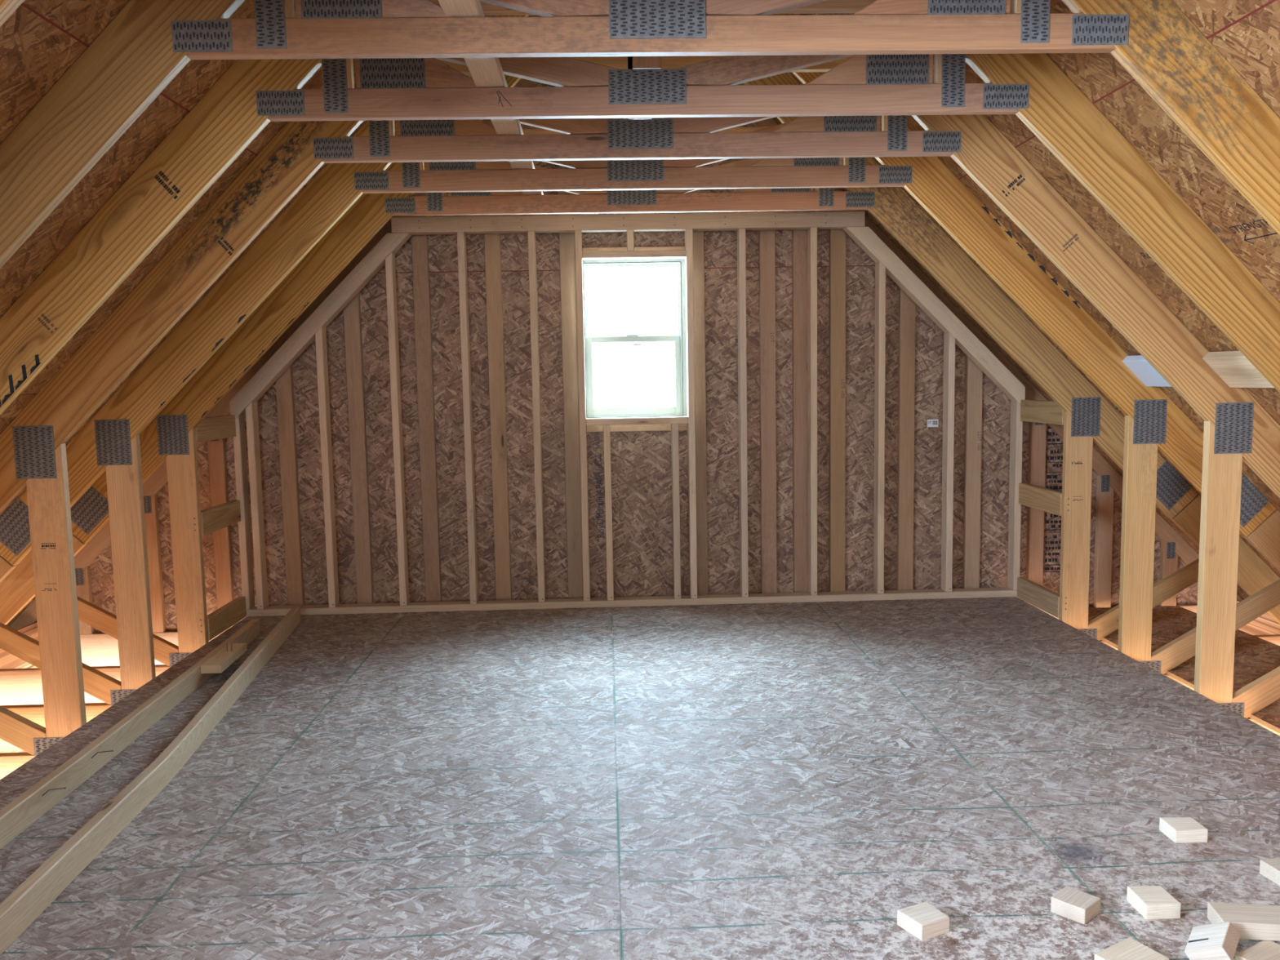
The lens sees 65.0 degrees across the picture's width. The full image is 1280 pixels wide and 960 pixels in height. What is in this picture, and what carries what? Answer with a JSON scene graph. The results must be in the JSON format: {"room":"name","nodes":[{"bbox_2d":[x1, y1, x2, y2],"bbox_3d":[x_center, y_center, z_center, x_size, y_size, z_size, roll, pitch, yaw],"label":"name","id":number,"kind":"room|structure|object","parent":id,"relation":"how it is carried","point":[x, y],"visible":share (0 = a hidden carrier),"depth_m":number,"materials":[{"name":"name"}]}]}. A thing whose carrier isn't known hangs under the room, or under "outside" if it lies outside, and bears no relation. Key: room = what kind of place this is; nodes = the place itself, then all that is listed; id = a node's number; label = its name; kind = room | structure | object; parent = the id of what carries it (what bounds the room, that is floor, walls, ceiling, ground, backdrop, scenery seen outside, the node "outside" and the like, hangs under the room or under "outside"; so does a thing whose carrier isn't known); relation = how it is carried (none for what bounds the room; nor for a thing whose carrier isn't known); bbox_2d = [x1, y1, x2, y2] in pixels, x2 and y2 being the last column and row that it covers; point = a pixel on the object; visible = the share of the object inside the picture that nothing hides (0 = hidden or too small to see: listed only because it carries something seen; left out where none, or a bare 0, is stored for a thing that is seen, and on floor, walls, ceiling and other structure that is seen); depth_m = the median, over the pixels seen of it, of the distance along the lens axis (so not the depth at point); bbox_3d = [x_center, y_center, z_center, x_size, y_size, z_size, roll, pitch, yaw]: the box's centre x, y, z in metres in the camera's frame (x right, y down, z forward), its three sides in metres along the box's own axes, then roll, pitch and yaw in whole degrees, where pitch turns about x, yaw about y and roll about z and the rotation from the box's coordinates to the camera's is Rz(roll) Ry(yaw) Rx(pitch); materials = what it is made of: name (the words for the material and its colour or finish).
{"room":"unfinished attic","nodes":[
{"label":"unfinished attic","id":0,"kind":"room"},
{"bbox_2d":[0,621,38,752],"bbox_3d":[-3.287,2.831,1.524,0.015,3.170,9.100,-1,6,-2],"label":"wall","id":1,"kind":"structure","parent":0,"point":[7,660],"depth_m":5.58,"materials":[{"name":"brown wood"}]},
{"bbox_2d":[195,414,246,640],"bbox_3d":[-2.243,0.232,5.356,0.038,1.138,0.531,-1,6,-2],"label":"wall","id":2,"kind":"structure","parent":0,"point":[221,516],"depth_m":5.33,"materials":[{"name":"brown wood"}]},
{"bbox_2d":[8,78,1242,666],"bbox_3d":[-0.054,-0.811,5.784,7.900,4.074,0.060,-1,6,-2],"label":"wall","id":3,"kind":"structure","parent":0,"point":[427,275],"depth_m":5.84,"materials":[{"name":"brown wood"}]},
{"bbox_2d":[594,433,599,448],"bbox_3d":[-0.250,-0.239,5.846,0.029,0.113,0.001,-1,6,-2],"label":"print","id":4,"kind":"object","parent":3,"relation":"attached to","point":[597,436],"depth_m":5.85,"materials":[{"name":"black wood"}]},
{"bbox_2d":[595,453,601,479],"bbox_3d":[-0.243,-0.075,5.863,0.035,0.151,0.001,-1,6,-2],"label":"print","id":5,"kind":"object","parent":3,"relation":"on","point":[597,456],"depth_m":5.86,"materials":[{"name":"black wood"}]},
{"bbox_2d":[595,479,605,537],"bbox_3d":[-0.228,0.167,5.887,0.057,0.344,0.001,-1,6,-2],"label":"print","id":6,"kind":"object","parent":3,"relation":"attached to","point":[600,483],"depth_m":5.89,"materials":[{"name":"black wood"}]},
{"bbox_2d":[582,258,687,417],"bbox_3d":[-0.038,-0.803,5.776,0.630,0.926,0.096,-1,6,-2],"label":"window","id":7,"kind":"structure","parent":3,"relation":"in","point":[680,409],"depth_m":5.75,"materials":[{"name":"white plastic"}]},
{"bbox_2d":[1044,426,1062,572],"bbox_3d":[2.489,0.093,5.975,0.145,0.924,0.001,-1,6,-2],"label":"print","id":8,"kind":"object","parent":3,"relation":"attached to","point":[1049,433],"depth_m":5.99},
{"bbox_2d":[0,596,1279,959],"bbox_3d":[0.128,1.158,1.502,4.410,0.019,9.150,-1,6,-2],"label":"floor","id":9,"kind":"structure","parent":0,"point":[242,855],"depth_m":3.12,"materials":[{"name":"grey wood"}]},
{"bbox_2d":[0,618,260,848],"bbox_3d":[-1.833,0.956,3.330,0.131,0.089,3.862,-1,6,-4],"label":"lumber","id":10,"kind":"object","parent":9,"relation":"on","point":[24,811],"visible":0.94,"depth_m":3.44,"materials":[{"name":"brown wood"}]},
{"bbox_2d":[200,643,247,673],"bbox_3d":[-1.887,0.788,4.563,0.088,0.077,0.370,-2,6,-5],"label":"block","id":11,"kind":"object","parent":10,"relation":"attached to","point":[228,654],"visible":1,"depth_m":4.50,"materials":[{"name":"brown wood"}]},
{"bbox_2d":[0,606,300,955],"bbox_3d":[-1.622,0.940,3.451,0.114,0.089,4.200,-2,6,-6],"label":"lumber","id":12,"kind":"object","parent":9,"relation":"on","point":[28,900],"visible":1,"depth_m":2.97,"materials":[{"name":"brown wood"}]},
{"bbox_2d":[897,902,949,940],"bbox_3d":[0.664,1.034,2.355,0.088,0.038,0.081,-4,6,-25],"label":"wood offcut","id":13,"kind":"object","parent":9,"relation":"on","point":[923,921],"visible":1,"depth_m":2.33,"materials":[{"name":"brown wood"}]},
{"bbox_2d":[1050,885,1100,924],"bbox_3d":[1.047,1.021,2.413,0.082,0.038,0.084,-6,8,-41],"label":"wood offcut","id":14,"kind":"object","parent":9,"relation":"on","point":[1077,905],"visible":1,"depth_m":2.40,"materials":[{"name":"brown wood"}]},
{"bbox_2d":[1093,937,1168,959],"bbox_3d":[1.062,1.045,2.169,0.125,0.038,0.096,-4,7,-30],"label":"wood offcut","id":15,"kind":"object","parent":9,"relation":"on","point":[1129,948],"visible":1,"depth_m":2.18,"materials":[{"name":"brown wood"}]},
{"bbox_2d":[1126,885,1181,919],"bbox_3d":[1.237,1.017,2.418,0.088,0.038,0.090,-1,6,1],"label":"wood offcut","id":16,"kind":"object","parent":9,"relation":"on","point":[1152,902],"visible":1,"depth_m":2.39,"materials":[{"name":"brown wood"}]},
{"bbox_2d":[1159,817,1208,843],"bbox_3d":[1.513,0.974,2.796,0.094,0.038,0.083,-1,6,1],"label":"wood offcut","id":17,"kind":"object","parent":9,"relation":"on","point":[1178,829],"visible":1,"depth_m":2.77,"materials":[{"name":"brown wood"}]},
{"bbox_2d":[1184,921,1239,959],"bbox_3d":[1.246,1.011,2.188,0.092,0.093,0.101,4,7,40],"label":"wood offcut","id":18,"kind":"object","parent":9,"relation":"on","point":[1215,941],"visible":1,"depth_m":2.17,"materials":[{"name":"brown wood"}]},
{"bbox_2d":[1234,940,1279,959],"bbox_3d":[1.357,1.041,2.159,0.120,0.038,0.089,-4,6,-29],"label":"wood offcut","id":19,"kind":"object","parent":9,"relation":"on","point":[1264,949],"visible":1,"depth_m":2.17,"materials":[{"name":"brown wood"}]},
{"bbox_2d":[1207,902,1279,941],"bbox_3d":[1.383,0.992,2.256,0.173,0.038,0.088,0,6,7],"label":"wood offcut","id":20,"kind":"object","parent":19,"relation":"on","point":[1251,922],"visible":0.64,"depth_m":2.24,"materials":[{"name":"brown wood"}]},
{"bbox_2d":[1259,857,1279,885],"bbox_3d":[1.644,0.997,2.549,0.088,0.038,0.085,-2,6,-10],"label":"wood offcut","id":21,"kind":"object","parent":9,"relation":"on","point":[1269,868],"visible":1,"depth_m":2.56,"materials":[{"name":"brown wood"}]},
{"bbox_2d":[0,0,1279,626],"bbox_3d":[0.102,-0.385,1.298,8.125,4.061,9.150,-1,6,-2],"label":"ceiling","id":22,"kind":"structure","parent":0,"point":[41,40],"depth_m":3.10,"materials":[{"name":"brown wood"}]},
{"bbox_2d":[0,0,24,26],"bbox_3d":[0.078,-0.405,2.021,7.900,4.136,0.042,-1,6,-2],"label":"roof truss","id":23,"kind":"object","parent":22,"relation":"attached to","point":[7,7],"visible":1,"depth_m":1.93,"materials":[{"name":"yellow wood"}]},
{"bbox_2d":[0,13,1279,779],"bbox_3d":[0.014,-0.585,3.840,7.900,4.136,0.042,-1,6,-2],"label":"roof truss","id":24,"kind":"object","parent":22,"relation":"attached to","point":[1237,428],"visible":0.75,"depth_m":3.79,"materials":[{"name":"yellow wood"}]},
{"bbox_2d":[0,0,1279,414],"bbox_3d":[0.035,-0.525,3.233,7.900,4.136,0.042,-1,6,-2],"label":"roof truss","id":25,"kind":"object","parent":22,"relation":"attached to","point":[251,95],"visible":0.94,"depth_m":3.15,"materials":[{"name":"yellow wood"}]},
{"bbox_2d":[438,0,548,214],"bbox_3d":[-0.483,-1.291,3.590,0.089,0.038,3.968,-1,6,-2],"label":"board","id":26,"kind":"object","parent":25,"relation":"on","point":[485,72],"visible":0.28,"depth_m":3.00,"materials":[{"name":"brown wood"}]},
{"bbox_2d":[0,0,1279,268],"bbox_3d":[0.057,-0.465,2.627,7.900,4.136,0.042,-1,6,-2],"label":"roof truss","id":27,"kind":"object","parent":22,"relation":"attached to","point":[148,43],"visible":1,"depth_m":2.54,"materials":[{"name":"yellow wood"}]},
{"bbox_2d":[0,13,1279,751],"bbox_3d":[-0.007,-0.645,4.446,7.900,4.136,0.042,-1,6,-2],"label":"roof truss","id":28,"kind":"object","parent":22,"relation":"attached to","point":[109,442],"visible":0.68,"depth_m":4.42,"materials":[{"name":"yellow wood"}]},
{"bbox_2d":[1088,605,1279,733],"bbox_3d":[2.838,0.882,4.731,0.781,0.018,2.440,-1,6,-2],"label":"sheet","id":29,"kind":"object","parent":28,"relation":"on","point":[1255,657],"visible":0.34,"depth_m":4.98,"materials":[{"name":"brown wood"}]},
{"bbox_2d":[0,15,1279,705],"bbox_3d":[-0.028,-0.706,5.052,7.900,4.136,0.042,-1,6,-2],"label":"roof truss","id":30,"kind":"object","parent":22,"relation":"attached to","point":[1089,417],"visible":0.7,"depth_m":5.04,"materials":[{"name":"yellow wood"}]},
{"bbox_2d":[1229,218,1268,233],"bbox_3d":[1.872,-0.774,3.035,0.001,0.028,0.278,-46,5,3],"label":"print","id":31,"kind":"object","parent":22,"relation":"attached to","point":[1241,225],"depth_m":3.09,"materials":[{"name":"black"}]},
{"bbox_2d":[1245,232,1277,240],"bbox_3d":[1.905,-0.743,3.049,0.003,0.003,0.220,-1,6,-2],"label":"print","id":32,"kind":"object","parent":22,"relation":"attached to","point":[1249,236],"depth_m":3.08,"materials":[{"name":"black"}]},
{"bbox_2d":[1017,400,1064,617],"bbox_3d":[2.201,0.137,5.501,0.038,1.138,0.531,-1,6,-2],"label":"wood blocking","id":33,"kind":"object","parent":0,"point":[1046,500],"depth_m":5.48,"materials":[{"name":"brown wood"}]},
{"bbox_2d":[1236,600,1279,635],"bbox_3d":[3.603,2.683,1.749,0.015,3.170,9.100,-1,6,-2],"label":"wall","id":34,"kind":"structure","parent":0,"point":[1264,624],"depth_m":5.53,"materials":[{"name":"brown wood"}]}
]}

